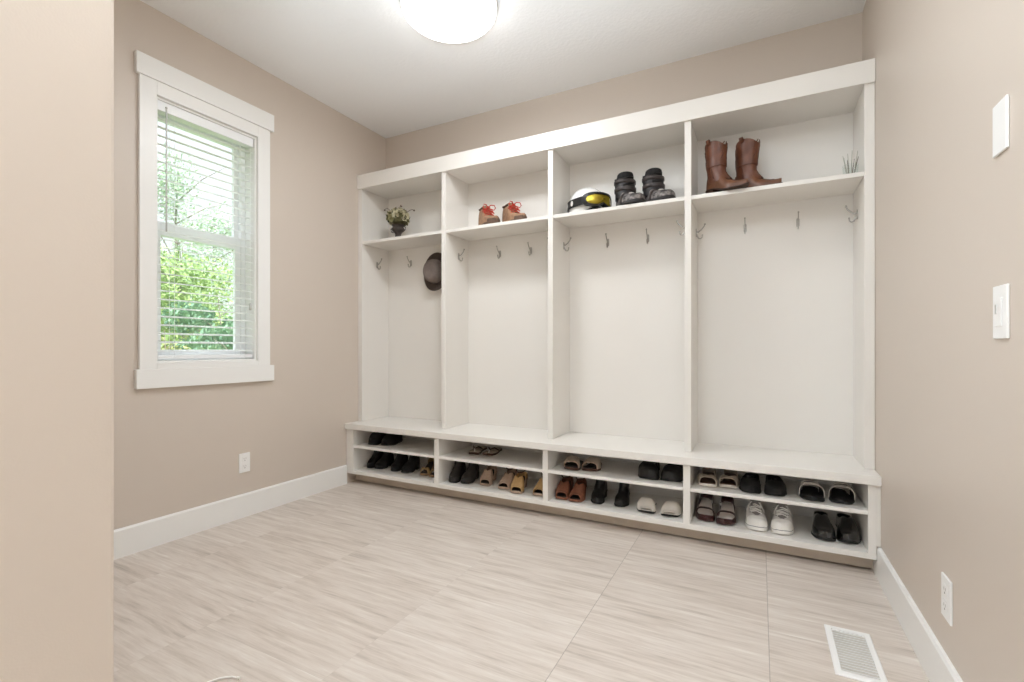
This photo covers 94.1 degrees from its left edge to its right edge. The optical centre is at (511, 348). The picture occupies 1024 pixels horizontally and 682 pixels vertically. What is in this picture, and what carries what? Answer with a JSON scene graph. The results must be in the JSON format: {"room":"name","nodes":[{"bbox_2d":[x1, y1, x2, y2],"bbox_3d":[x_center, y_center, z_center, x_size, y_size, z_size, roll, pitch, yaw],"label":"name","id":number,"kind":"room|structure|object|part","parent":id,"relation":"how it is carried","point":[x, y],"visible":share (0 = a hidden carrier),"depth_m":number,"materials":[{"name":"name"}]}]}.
{"room":"mudroom","nodes":[
{"label":"mudroom","id":0,"kind":"room"},
{"bbox_2d":[0,0,113,681],"bbox_3d":[-1.593,-0.388,1.170,1.921,2.916,0.227,0,0,27],"label":"wall","id":1,"kind":"structure","parent":0,"point":[57,56],"depth_m":0.76,"materials":[{"name":"beige paint"}]},
{"bbox_2d":[114,0,385,529],"bbox_3d":[-2.655,-0.388,1.382,0.160,2.916,6.405,0,0,27],"label":"wall","id":2,"kind":"structure","parent":0,"point":[176,449],"depth_m":3.16,"materials":[{"name":"beige paint"}]},
{"bbox_2d":[134,50,273,388],"bbox_3d":[-1.857,-0.674,2.883,0.183,1.775,0.796,0,0,27],"label":"window","id":3,"kind":"structure","parent":2,"relation":"in","point":[157,79],"depth_m":2.88,"materials":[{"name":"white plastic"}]},
{"bbox_3d":[-1.926,-0.990,2.912,0.024,0.690,0.504,0,0,27],"label":"sash","id":4,"kind":"part","parent":3,"relation":"part of","materials":[{"name":"white plastic"}]},
{"bbox_3d":[-1.903,-0.339,2.900,0.024,0.752,0.504,0,0,27],"label":"sash","id":5,"kind":"part","parent":3,"relation":"part of","materials":[{"name":"white plastic"}]},
{"bbox_3d":[-1.914,-0.649,2.906,0.059,1.428,0.561,0,0,27],"label":"frame","id":6,"kind":"part","parent":3,"relation":"part of","materials":[{"name":"white plastic"}]},
{"bbox_3d":[-1.788,-1.506,2.847,0.028,0.112,0.796,0,0,27],"label":"head casing","id":7,"kind":"part","parent":3,"relation":"part of","materials":[{"name":"white wood"}]},
{"bbox_2d":[158,100,252,358],"bbox_3d":[-1.831,-0.653,2.863,0.066,1.422,0.557,0,0,27],"label":"window blind","id":8,"kind":"object","parent":3,"relation":"attached to","point":[167,110],"visible":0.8,"depth_m":2.81,"materials":[{"name":"white plastic"}]},
{"bbox_3d":[-1.924,-0.630,2.695,0.055,1.360,0.002,0,0,27],"label":"ladder cord","id":9,"kind":"part","parent":8,"relation":"part of","materials":[{"name":"white fabric"}]},
{"bbox_3d":[-1.835,0.047,2.865,0.050,0.022,0.551,0,0,27],"label":"rail","id":10,"kind":"part","parent":8,"relation":"part of","materials":[{"name":"white plastic"}]},
{"bbox_2d":[114,465,346,559],"bbox_3d":[-1.848,0.996,2.744,0.016,0.148,2.326,0,0,27],"label":"baseboard","id":11,"kind":"structure","parent":2,"relation":"attached to","point":[128,540],"depth_m":2.88,"materials":[{"name":"white wood"}]},
{"bbox_2d":[239,452,249,472],"bbox_3d":[-1.702,0.726,3.033,0.008,0.122,0.072,0,0,27],"label":"wall outlet","id":12,"kind":"object","parent":2,"relation":"attached to","point":[244,458],"visible":1,"depth_m":3.03,"materials":[{"name":"white plastic"}]},
{"bbox_2d":[140,0,865,137],"bbox_3d":[-1.069,-1.906,0.558,3.735,0.120,6.725,0,0,27],"label":"ceiling","id":13,"kind":"structure","parent":0,"point":[364,60],"depth_m":2.89,"materials":[{"name":"white paint"}]},
{"bbox_2d":[400,0,497,42],"bbox_3d":[-0.332,-1.790,2.528,0.515,0.111,0.515,0,0,27],"label":"ceiling light","id":14,"kind":"object","parent":13,"relation":"attached to","point":[447,21],"visible":1,"depth_m":2.51,"materials":[{"name":"white glass"}]},
{"bbox_2d":[114,480,928,681],"bbox_3d":[-1.069,1.130,0.558,3.735,0.120,6.725,0,0,27],"label":"floor","id":15,"kind":"structure","parent":0,"point":[357,580],"depth_m":2.02,"materials":[{"name":"tile"}]},
{"bbox_2d":[207,676,240,681],"bbox_3d":[-0.976,1.065,1.481,0.228,0.009,0.058,0,0,-44],"label":"cord","id":16,"kind":"object","parent":15,"relation":"on","point":[224,677],"visible":1,"depth_m":1.54,"materials":[{"name":"white plastic"}]},
{"bbox_2d":[346,429,880,568],"bbox_3d":[0.302,0.848,3.198,3.412,0.426,0.451,0,0,27],"label":"cubby","id":17,"kind":"object","parent":15,"relation":"on","point":[866,509],"visible":0.7,"depth_m":2.88,"materials":[{"name":"white paint"}]},
{"bbox_3d":[-1.181,0.811,3.962,0.074,0.351,0.439,0,0,27],"label":"panel","id":18,"kind":"part","parent":17,"relation":"part of","materials":[{"name":"white paint"}]},
{"bbox_2d":[367,450,382,467],"bbox_3d":[-1.118,0.875,3.898,0.082,0.165,0.208,0,0,22],"label":"boot","id":19,"kind":"object","parent":17,"relation":"on","point":[377,455],"visible":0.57,"depth_m":3.87,"materials":[{"name":"black leather"}]},
{"bbox_2d":[368,432,386,444],"bbox_3d":[-1.083,0.717,3.850,0.105,0.090,0.208,0,0,20],"label":"shoe","id":20,"kind":"object","parent":17,"relation":"on","point":[375,438],"visible":0.74,"depth_m":3.78,"materials":[{"name":"black leather"}]},
{"bbox_2d":[374,452,393,468],"bbox_3d":[-1.034,0.875,3.865,0.092,0.165,0.208,0,0,20],"label":"boot","id":21,"kind":"object","parent":17,"relation":"on","point":[387,458],"visible":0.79,"depth_m":3.84,"materials":[{"name":"black leather"}]},
{"bbox_2d":[381,433,402,445],"bbox_3d":[-0.958,0.717,3.824,0.110,0.090,0.208,0,0,20],"label":"shoe","id":22,"kind":"object","parent":17,"relation":"on","point":[389,439],"visible":0.91,"depth_m":3.76,"materials":[{"name":"black leather"}]},
{"bbox_2d":[354,438,433,457],"bbox_3d":[-0.799,0.771,3.766,0.784,0.019,0.434,0,0,27],"label":"shelf","id":23,"kind":"object","parent":17,"relation":"attached to","point":[423,447],"depth_m":3.71,"materials":[{"name":"white paint"}]},
{"bbox_2d":[390,453,407,471],"bbox_3d":[-0.899,0.875,3.796,0.092,0.165,0.208,0,0,20],"label":"boot","id":24,"kind":"object","parent":17,"relation":"on","point":[400,460],"visible":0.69,"depth_m":3.77,"materials":[{"name":"black leather"}]},
{"bbox_2d":[401,455,419,472],"bbox_3d":[-0.793,0.875,3.739,0.092,0.165,0.208,0,0,20],"label":"boot","id":25,"kind":"object","parent":17,"relation":"on","point":[413,463],"visible":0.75,"depth_m":3.71,"materials":[{"name":"black leather"}]},
{"bbox_2d":[420,457,433,475],"bbox_3d":[-0.644,0.886,3.674,0.080,0.142,0.208,0,0,20],"label":"sandal","id":26,"kind":"object","parent":17,"relation":"on","point":[430,465],"visible":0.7,"depth_m":3.66,"materials":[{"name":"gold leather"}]},
{"bbox_2d":[429,469,433,476],"bbox_3d":[-0.559,0.886,3.626,0.080,0.142,0.208,0,0,20],"label":"sandal","id":27,"kind":"object","parent":17,"relation":"on","point":[431,474],"visible":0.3,"depth_m":3.56,"materials":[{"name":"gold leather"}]},
{"bbox_2d":[449,461,465,482],"bbox_3d":[-0.401,0.883,3.488,0.092,0.148,0.218,0,0,19],"label":"boot","id":28,"kind":"object","parent":17,"relation":"on","point":[459,468],"visible":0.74,"depth_m":3.46,"materials":[{"name":"black leather"}]},
{"bbox_2d":[461,463,478,483],"bbox_3d":[-0.303,0.883,3.461,0.092,0.148,0.218,0,0,19],"label":"boot","id":29,"kind":"object","parent":17,"relation":"on","point":[472,472],"visible":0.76,"depth_m":3.43,"materials":[{"name":"black leather"}]},
{"bbox_2d":[469,446,486,454],"bbox_3d":[-0.250,0.737,3.528,0.097,0.049,0.250,0,0,19],"label":"flip flop","id":30,"kind":"object","parent":17,"relation":"on","point":[478,450],"visible":1,"depth_m":3.48,"materials":[{"name":"brown leather"}]},
{"bbox_2d":[480,465,496,485],"bbox_3d":[-0.166,0.886,3.415,0.097,0.142,0.218,0,0,19],"label":"heels","id":31,"kind":"object","parent":17,"relation":"on","point":[488,476],"visible":0.88,"depth_m":3.38,"materials":[{"name":"beige fabric"}]},
{"bbox_2d":[439,445,542,471],"bbox_3d":[-0.061,0.771,3.382,0.802,0.019,0.434,0,0,27],"label":"shelf","id":32,"kind":"object","parent":17,"relation":"attached to","point":[528,459],"depth_m":3.33,"materials":[{"name":"white paint"}]},
{"bbox_2d":[482,447,501,455],"bbox_3d":[-0.138,0.737,3.486,0.097,0.049,0.250,0,0,19],"label":"flip flop","id":33,"kind":"object","parent":17,"relation":"on","point":[493,451],"visible":1,"depth_m":3.44,"materials":[{"name":"brown leather"}]},
{"bbox_2d":[498,468,516,488],"bbox_3d":[-0.025,0.886,3.327,0.097,0.142,0.218,0,0,19],"label":"heels","id":34,"kind":"object","parent":17,"relation":"on","point":[505,482],"visible":0.83,"depth_m":3.29,"materials":[{"name":"beige fabric"}]},
{"bbox_2d":[510,469,527,493],"bbox_3d":[0.051,0.886,3.237,0.097,0.142,0.218,0,0,19],"label":"heels","id":35,"kind":"object","parent":17,"relation":"on","point":[519,482],"visible":0.95,"depth_m":3.20,"materials":[{"name":"beige fabric"}]},
{"bbox_2d":[533,472,542,495],"bbox_3d":[0.210,0.886,3.180,0.097,0.142,0.218,0,0,23],"label":"heels","id":36,"kind":"object","parent":17,"relation":"on","point":[538,489],"visible":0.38,"depth_m":3.13,"materials":[{"name":"beige fabric"}]},
{"bbox_2d":[555,475,573,499],"bbox_3d":[0.346,0.886,3.110,0.097,0.142,0.229,0,0,24],"label":"heels","id":37,"kind":"object","parent":17,"relation":"on","point":[563,490],"visible":0.91,"depth_m":3.07,"materials":[{"name":"leather"}]},
{"bbox_2d":[564,455,583,469],"bbox_3d":[0.404,0.725,3.077,0.114,0.072,0.229,0,0,26],"label":"sandal","id":38,"kind":"object","parent":17,"relation":"on","point":[575,463],"visible":1,"depth_m":3.02,"materials":[{"name":"brown leather"}]},
{"bbox_2d":[569,477,586,501],"bbox_3d":[0.430,0.886,3.062,0.097,0.142,0.229,0,0,19],"label":"heels","id":39,"kind":"object","parent":17,"relation":"on","point":[578,493],"visible":0.91,"depth_m":3.02,"materials":[{"name":"leather"}]},
{"bbox_2d":[582,457,601,470],"bbox_3d":[0.519,0.725,3.047,0.114,0.072,0.229,0,0,20],"label":"sandal","id":40,"kind":"object","parent":17,"relation":"on","point":[595,464],"visible":1,"depth_m":2.99,"materials":[{"name":"brown leather"}]},
{"bbox_2d":[591,479,607,503],"bbox_3d":[0.556,0.875,3.026,0.088,0.165,0.229,0,0,25],"label":"boot","id":41,"kind":"object","parent":17,"relation":"on","point":[599,493],"visible":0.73,"depth_m":2.99,"materials":[{"name":"black leather"}]},
{"bbox_2d":[345,416,881,485],"bbox_3d":[0.298,0.613,3.190,3.412,0.044,0.470,0,0,27],"label":"bench","id":42,"kind":"object","parent":17,"relation":"on","point":[821,466],"visible":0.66,"depth_m":2.82,"materials":[{"name":"white paint"}]},
{"bbox_2d":[357,58,875,469],"bbox_3d":[0.328,-0.410,3.248,3.412,2.001,0.339,0,0,27],"label":"locker","id":43,"kind":"object","parent":42,"relation":"on","point":[744,317],"visible":0.95,"depth_m":3.10,"materials":[{"name":"white paint"}]},
{"bbox_3d":[-1.167,-0.355,4.026,0.041,1.890,0.313,0,0,27],"label":"panel","id":44,"kind":"part","parent":43,"relation":"part of","materials":[{"name":"white paint"}]},
{"bbox_2d":[384,205,414,236],"bbox_3d":[-0.922,-1.013,3.877,0.196,0.277,0.222,0,0,-32],"label":"potted plant","id":45,"kind":"object","parent":43,"relation":"on","point":[398,218],"visible":0.93,"depth_m":3.84,"materials":[{"name":"green plant"}]},
{"bbox_3d":[-0.973,-1.047,3.821,0.066,0.065,0.028,0,0,27],"label":"flower","id":46,"kind":"part","parent":45,"relation":"part of","materials":[{"name":"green plant"}]},
{"bbox_3d":[-0.930,-1.075,3.805,0.067,0.065,0.026,0,0,-1],"label":"flower","id":47,"kind":"part","parent":45,"relation":"part of","materials":[{"name":"beige plant"}]},
{"bbox_2d":[363,230,441,250],"bbox_3d":[-0.797,-0.863,3.837,0.789,0.023,0.306,0,0,27],"label":"shelf","id":48,"kind":"object","parent":43,"relation":"attached to","point":[428,240],"depth_m":3.86,"materials":[{"name":"white paint"}]},
{"bbox_2d":[423,252,441,290],"bbox_3d":[-0.634,-0.625,3.844,0.264,0.317,0.112,0,0,27],"label":"felt hat","id":49,"kind":"object","parent":43,"relation":"hanging from","point":[432,269],"visible":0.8,"depth_m":3.81,"materials":[{"name":"fabric"}]},
{"bbox_3d":[-0.635,-0.625,3.842,0.168,0.195,0.108,0,0,27],"label":"crown","id":50,"kind":"part","parent":49,"relation":"part of","materials":[{"name":"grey fabric"}]},
{"bbox_2d":[478,204,499,224],"bbox_3d":[-0.174,-0.962,3.469,0.116,0.175,0.281,0,0,-25],"label":"boot","id":51,"kind":"object","parent":43,"relation":"on","point":[486,216],"visible":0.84,"depth_m":3.43,"materials":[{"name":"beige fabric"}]},
{"bbox_2d":[446,216,547,240],"bbox_3d":[-0.053,-0.863,3.450,0.815,0.023,0.306,0,0,27],"label":"shelf","id":52,"kind":"object","parent":43,"relation":"attached to","point":[536,226],"depth_m":3.46,"materials":[{"name":"white paint"}]},
{"bbox_2d":[502,201,526,221],"bbox_3d":[0.010,-0.962,3.401,0.116,0.175,0.281,0,0,-29],"label":"boot","id":53,"kind":"object","parent":43,"relation":"on","point":[510,212],"visible":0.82,"depth_m":3.37,"materials":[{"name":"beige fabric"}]},
{"bbox_2d":[569,188,602,211],"bbox_3d":[0.496,-0.966,3.157,0.224,0.182,0.264,0,0,-29],"label":"helmet","id":54,"kind":"object","parent":43,"relation":"on","point":[581,192],"visible":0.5,"depth_m":3.07,"materials":[{"name":"white plastic"}]},
{"bbox_2d":[567,192,611,212],"bbox_3d":[0.504,-0.941,3.142,0.251,0.092,0.316,0,0,-29],"label":"goggles","id":55,"kind":"object","parent":54,"relation":"attached to","point":[591,199],"visible":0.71,"depth_m":3.01,"materials":[{"name":"yellow plastic"}]},
{"bbox_3d":[0.557,-0.941,3.045,0.238,0.092,0.093,0,0,-29],"label":"goggle frame","id":56,"kind":"part","parent":55,"relation":"part of","materials":[{"name":"plastic"}]},
{"bbox_3d":[0.331,-1.315,3.254,3.412,0.030,0.325,0,0,27],"label":"panel","id":57,"kind":"part","parent":43,"relation":"part of","materials":[{"name":"white paint"}]},
{"bbox_2d":[553,196,684,228],"bbox_3d":[0.701,-0.863,3.058,0.813,0.023,0.306,0,0,27],"label":"shelf","id":58,"kind":"object","parent":43,"relation":"attached to","point":[672,208],"depth_m":3.05,"materials":[{"name":"white paint"}]},
{"bbox_2d":[614,171,645,205],"bbox_3d":[0.733,-0.994,2.986,0.150,0.238,0.266,0,0,-9],"label":"boot","id":59,"kind":"object","parent":43,"relation":"on","point":[625,193],"visible":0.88,"depth_m":2.98,"materials":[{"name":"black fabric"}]},
{"bbox_2d":[642,168,675,201],"bbox_3d":[0.895,-0.994,2.924,0.150,0.238,0.266,0,0,-9],"label":"boot","id":60,"kind":"object","parent":43,"relation":"on","point":[653,188],"visible":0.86,"depth_m":2.91,"materials":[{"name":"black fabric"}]},
{"bbox_2d":[705,140,748,192],"bbox_3d":[1.200,-1.033,2.672,0.133,0.316,0.282,0,0,-23],"label":"boot","id":61,"kind":"object","parent":43,"relation":"on","point":[718,179],"visible":0.97,"depth_m":2.68,"materials":[{"name":"leather"}]},
{"bbox_2d":[735,137,782,187],"bbox_3d":[1.366,-1.033,2.663,0.133,0.316,0.281,0,0,-29],"label":"boot","id":62,"kind":"object","parent":43,"relation":"on","point":[747,149],"visible":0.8,"depth_m":2.66,"materials":[{"name":"leather"}]},
{"bbox_2d":[691,171,863,212],"bbox_3d":[1.450,-0.863,2.669,0.802,0.023,0.306,0,0,27],"label":"shelf","id":63,"kind":"object","parent":43,"relation":"attached to","point":[843,186],"depth_m":2.65,"materials":[{"name":"white paint"}]},
{"bbox_2d":[843,151,858,173],"bbox_3d":[1.754,-0.944,2.470,0.072,0.139,0.072,0,0,27],"label":"glass tumbler","id":64,"kind":"object","parent":43,"relation":"on","point":[857,151],"visible":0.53,"depth_m":2.46,"materials":[{"name":"clear glass"}]},
{"bbox_3d":[1.824,-0.355,2.472,0.042,1.890,0.313,0,0,27],"label":"panel","id":65,"kind":"part","parent":43,"relation":"part of","materials":[{"name":"white paint"}]},
{"bbox_2d":[548,457,682,490],"bbox_3d":[0.683,0.771,2.995,0.804,0.019,0.434,0,0,27],"label":"shelf","id":66,"kind":"object","parent":17,"relation":"attached to","point":[621,470],"depth_m":2.93,"materials":[{"name":"white paint"}]},
{"bbox_2d":[614,482,629,506],"bbox_3d":[0.691,0.875,2.969,0.088,0.165,0.229,0,0,21],"label":"boot","id":67,"kind":"object","parent":17,"relation":"on","point":[622,498],"visible":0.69,"depth_m":2.92,"materials":[{"name":"black leather"}]},
{"bbox_3d":[0.404,0.811,3.393,3.412,0.351,0.012,0,0,27],"label":"panel","id":68,"kind":"part","parent":17,"relation":"part of","materials":[{"name":"white paint"}]},
{"bbox_2d":[637,497,656,513],"bbox_3d":[0.817,0.923,2.865,0.114,0.068,0.229,0,0,26],"label":"shoe","id":69,"kind":"object","parent":17,"relation":"on","point":[644,504],"visible":1,"depth_m":2.81,"materials":[{"name":"beige fabric"}]},
{"bbox_2d":[638,461,659,479],"bbox_3d":[0.833,0.717,2.866,0.129,0.089,0.228,0,0,27],"label":"shoe","id":70,"kind":"object","parent":17,"relation":"on","point":[647,469],"visible":0.92,"depth_m":2.79,"materials":[{"name":"black leather"}]},
{"bbox_2d":[660,463,682,481],"bbox_3d":[0.955,0.717,2.814,0.129,0.089,0.228,0,0,25],"label":"shoe","id":71,"kind":"object","parent":17,"relation":"on","point":[670,472],"visible":0.78,"depth_m":2.73,"materials":[{"name":"black leather"}]},
{"bbox_2d":[661,500,681,516],"bbox_3d":[0.936,0.923,2.802,0.114,0.068,0.229,0,0,19],"label":"shoe","id":72,"kind":"object","parent":17,"relation":"on","point":[669,508],"visible":1,"depth_m":2.74,"materials":[{"name":"beige fabric"}]},
{"bbox_2d":[696,493,714,521],"bbox_3d":[1.117,0.904,2.740,0.102,0.106,0.250,0,0,27],"label":"sandal","id":73,"kind":"object","parent":17,"relation":"on","point":[705,512],"visible":0.98,"depth_m":2.73,"materials":[{"name":"red leather"}]},
{"bbox_2d":[700,493,713,501],"bbox_3d":[1.148,0.885,2.809,0.074,0.047,0.093,0,0,27],"label":"strap","id":74,"kind":"object","parent":73,"relation":"on","point":[704,497],"depth_m":2.80,"materials":[{"name":"red leather"}]},
{"bbox_2d":[697,467,716,486],"bbox_3d":[1.119,0.709,2.718,0.106,0.106,0.244,0,0,27],"label":"sandal","id":75,"kind":"object","parent":17,"relation":"on","point":[708,478],"visible":0.88,"depth_m":2.67,"materials":[{"name":"white leather"}]},
{"bbox_2d":[702,467,715,474],"bbox_3d":[1.155,0.720,2.794,0.072,0.034,0.072,0,0,27],"label":"strap","id":76,"kind":"object","parent":75,"relation":"on","point":[712,471],"depth_m":2.81,"materials":[{"name":"leather"}]},
{"bbox_2d":[716,496,735,525],"bbox_3d":[1.204,0.904,2.677,0.102,0.106,0.250,0,0,26],"label":"sandal","id":77,"kind":"object","parent":17,"relation":"on","point":[726,515],"visible":0.98,"depth_m":2.67,"materials":[{"name":"red leather"}]},
{"bbox_2d":[721,496,733,506],"bbox_3d":[1.242,0.885,2.743,0.074,0.047,0.093,0,0,26],"label":"strap","id":78,"kind":"object","parent":77,"relation":"on","point":[726,501],"depth_m":2.72,"materials":[{"name":"red leather"}]},
{"bbox_2d":[719,469,739,487],"bbox_3d":[1.230,0.709,2.692,0.106,0.106,0.244,0,0,26],"label":"sandal","id":79,"kind":"object","parent":17,"relation":"on","point":[730,480],"visible":0.86,"depth_m":2.64,"materials":[{"name":"white leather"}]},
{"bbox_2d":[724,469,737,476],"bbox_3d":[1.270,0.720,2.766,0.072,0.034,0.072,0,0,26],"label":"strap","id":80,"kind":"object","parent":79,"relation":"on","point":[726,472],"depth_m":2.78,"materials":[{"name":"leather"}]},
{"bbox_2d":[739,473,760,493],"bbox_3d":[1.307,0.721,2.605,0.109,0.080,0.253,0,0,31],"label":"shoe","id":81,"kind":"object","parent":17,"relation":"on","point":[750,482],"visible":1,"depth_m":2.53,"materials":[{"name":"black leather"}]},
{"bbox_2d":[745,500,767,531],"bbox_3d":[1.338,0.892,2.610,0.110,0.131,0.277,0,0,27],"label":"sneaker","id":82,"kind":"object","parent":17,"relation":"on","point":[755,519],"visible":0.99,"depth_m":2.54,"materials":[{"name":"white leather"}]},
{"bbox_2d":[764,475,786,495],"bbox_3d":[1.408,0.721,2.559,0.109,0.080,0.253,0,0,23],"label":"shoe","id":83,"kind":"object","parent":17,"relation":"on","point":[774,485],"visible":1,"depth_m":2.48,"materials":[{"name":"black leather"}]},
{"bbox_2d":[690,470,867,514],"bbox_3d":[1.423,0.771,2.611,0.786,0.019,0.434,0,0,27],"label":"shelf","id":84,"kind":"object","parent":17,"relation":"attached to","point":[792,484],"depth_m":2.51,"materials":[{"name":"white paint"}]},
{"bbox_2d":[771,503,793,534],"bbox_3d":[1.444,0.892,2.557,0.110,0.131,0.277,0,0,24],"label":"sneaker","id":85,"kind":"object","parent":17,"relation":"on","point":[781,522],"visible":1,"depth_m":2.48,"materials":[{"name":"white leather"}]},
{"bbox_2d":[799,479,824,501],"bbox_3d":[1.553,0.721,2.472,0.112,0.081,0.254,0,0,30],"label":"slide","id":86,"kind":"object","parent":17,"relation":"on","point":[811,493],"visible":1,"depth_m":2.44,"materials":[{"name":"black rubber"}]},
{"bbox_2d":[811,511,835,540],"bbox_3d":[1.616,0.911,2.479,0.105,0.093,0.273,0,0,29],"label":"loafer","id":87,"kind":"object","parent":17,"relation":"on","point":[822,528],"visible":1,"depth_m":2.41,"materials":[{"name":"black leather"}]},
{"bbox_2d":[828,482,854,503],"bbox_3d":[1.673,0.721,2.431,0.112,0.081,0.254,0,0,26],"label":"slide","id":88,"kind":"object","parent":17,"relation":"on","point":[836,495],"visible":1,"depth_m":2.40,"materials":[{"name":"black rubber"}]},
{"bbox_2d":[835,513,860,543],"bbox_3d":[1.713,0.911,2.442,0.105,0.093,0.273,0,0,27],"label":"loafer","id":89,"kind":"object","parent":17,"relation":"on","point":[847,531],"visible":1,"depth_m":2.37,"materials":[{"name":"black leather"}]},
{"bbox_3d":[1.785,0.811,2.421,0.032,0.351,0.439,0,0,27],"label":"panel","id":90,"kind":"part","parent":17,"relation":"part of","materials":[{"name":"white paint"}]},
{"bbox_2d":[824,624,887,681],"bbox_3d":[1.198,1.067,1.671,0.144,0.006,0.316,0,0,27],"label":"floor vent","id":91,"kind":"object","parent":15,"relation":"in","point":[854,655],"visible":1,"depth_m":1.65,"materials":[{"name":"white plastic"}]},
{"bbox_2d":[386,12,861,168],"bbox_3d":[0.444,-0.388,3.471,3.735,2.916,0.160,0,0,27],"label":"wall","id":92,"kind":"structure","parent":0,"point":[837,42],"depth_m":3.14,"materials":[{"name":"beige paint"}]},
{"bbox_2d":[862,0,1023,681],"bbox_3d":[0.517,-0.388,-0.266,0.160,2.916,6.405,0,0,27],"label":"wall","id":93,"kind":"structure","parent":0,"point":[949,213],"depth_m":1.39,"materials":[{"name":"beige paint"}]},
{"bbox_2d":[873,547,962,681],"bbox_3d":[0.357,0.996,-0.381,0.016,0.148,6.014,0,0,27],"label":"baseboard","id":94,"kind":"structure","parent":93,"relation":"attached to","point":[937,666],"depth_m":1.68,"materials":[{"name":"white wood"}]},
{"bbox_2d":[941,572,952,625],"bbox_3d":[1.301,0.748,1.427,0.008,0.128,0.080,0,0,27],"label":"wall outlet","id":95,"kind":"object","parent":93,"relation":"attached to","point":[946,584],"visible":1,"depth_m":1.41,"materials":[{"name":"white plastic"}]},
{"bbox_2d":[943,582,946,597],"bbox_3d":[1.298,0.724,1.429,0.002,0.033,0.034,0,0,27],"label":"socket","id":96,"kind":"object","parent":95,"relation":"attached to","point":[944,583],"depth_m":1.43,"materials":[{"name":"white plastic"}]},
{"bbox_2d":[943,598,946,613],"bbox_3d":[1.298,0.772,1.429,0.002,0.033,0.034,0,0,27],"label":"socket","id":97,"kind":"object","parent":95,"relation":"attached to","point":[944,599],"depth_m":1.43,"materials":[{"name":"white plastic"}]},
{"bbox_2d":[993,94,1008,157],"bbox_3d":[1.136,-0.515,1.108,0.006,0.120,0.072,0,0,27],"label":"blank plate","id":98,"kind":"object","parent":93,"relation":"attached to","point":[1001,110],"visible":1,"depth_m":1.10,"materials":[{"name":"white plastic"}]},
{"bbox_2d":[993,283,1009,338],"bbox_3d":[1.133,-0.085,1.107,0.011,0.124,0.072,0,0,27],"label":"light switch","id":99,"kind":"object","parent":93,"relation":"attached to","point":[1001,294],"visible":1,"depth_m":1.09,"materials":[{"name":"white plastic"}]},
{"label":"outside","id":100,"kind":"structure","parent":0,"visible":0},
{"bbox_3d":[-14.635,1.495,18.871,36.626,0.150,40.000,0,0,27],"label":"lawn","id":101,"kind":"structure","parent":100,"visible":0},
{"bbox_2d":[161,247,189,346],"bbox_3d":[-9.630,-0.744,12.491,2.747,4.386,2.707,0,0,2],"label":"tree","id":102,"kind":"object","parent":101,"relation":"on","point":[166,247],"visible":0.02,"depth_m":12.57,"materials":[{"name":"green plant"}]},
{"bbox_2d":[161,330,190,349],"bbox_3d":[-4.534,0.589,6.258,1.449,1.665,1.387,0,0,-7],"label":"shrub","id":103,"kind":"object","parent":101,"relation":"on","point":[164,347],"visible":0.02,"depth_m":6.39,"materials":[{"name":"green plant"}]},
{"bbox_2d":[158,143,230,309],"bbox_3d":[-11.236,-2.713,16.130,3.303,8.268,2.819,0,0,-43],"label":"tree","id":104,"kind":"object","parent":101,"relation":"on","point":[179,188],"visible":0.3,"depth_m":15.98,"materials":[{"name":"green plant"}]},
{"bbox_2d":[161,243,232,349],"bbox_3d":[-7.090,-0.369,10.206,2.488,3.643,2.762,0,0,-19],"label":"tree","id":105,"kind":"object","parent":101,"relation":"on","point":[165,269],"visible":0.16,"depth_m":10.00,"materials":[{"name":"green plant"}]},
{"bbox_2d":[161,297,232,349],"bbox_3d":[-4.812,0.272,7.832,1.808,2.360,1.792,0,0,-31],"label":"tree","id":106,"kind":"object","parent":101,"relation":"on","point":[182,313],"visible":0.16,"depth_m":7.68,"materials":[{"name":"green plant"}]},
{"bbox_2d":[171,201,232,316],"bbox_3d":[-12.862,-2.473,20.462,3.780,7.789,3.520,0,0,36],"label":"tree","id":107,"kind":"object","parent":101,"relation":"on","point":[214,221],"visible":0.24,"depth_m":20.25,"materials":[{"name":"green plant"}]},
{"bbox_2d":[195,339,227,349],"bbox_3d":[-3.357,0.637,5.731,1.180,1.569,1.214,0,0,25],"label":"shrub","id":108,"kind":"object","parent":101,"relation":"on","point":[199,348],"visible":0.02,"depth_m":5.54,"materials":[{"name":"green plant"}]},
{"bbox_2d":[220,254,232,316],"bbox_3d":[-9.821,-1.703,18.106,2.632,6.248,2.545,0,0,40],"label":"tree","id":109,"kind":"object","parent":101,"relation":"on","point":[229,254],"visible":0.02,"depth_m":17.81,"materials":[{"name":"green plant"}]}
]}

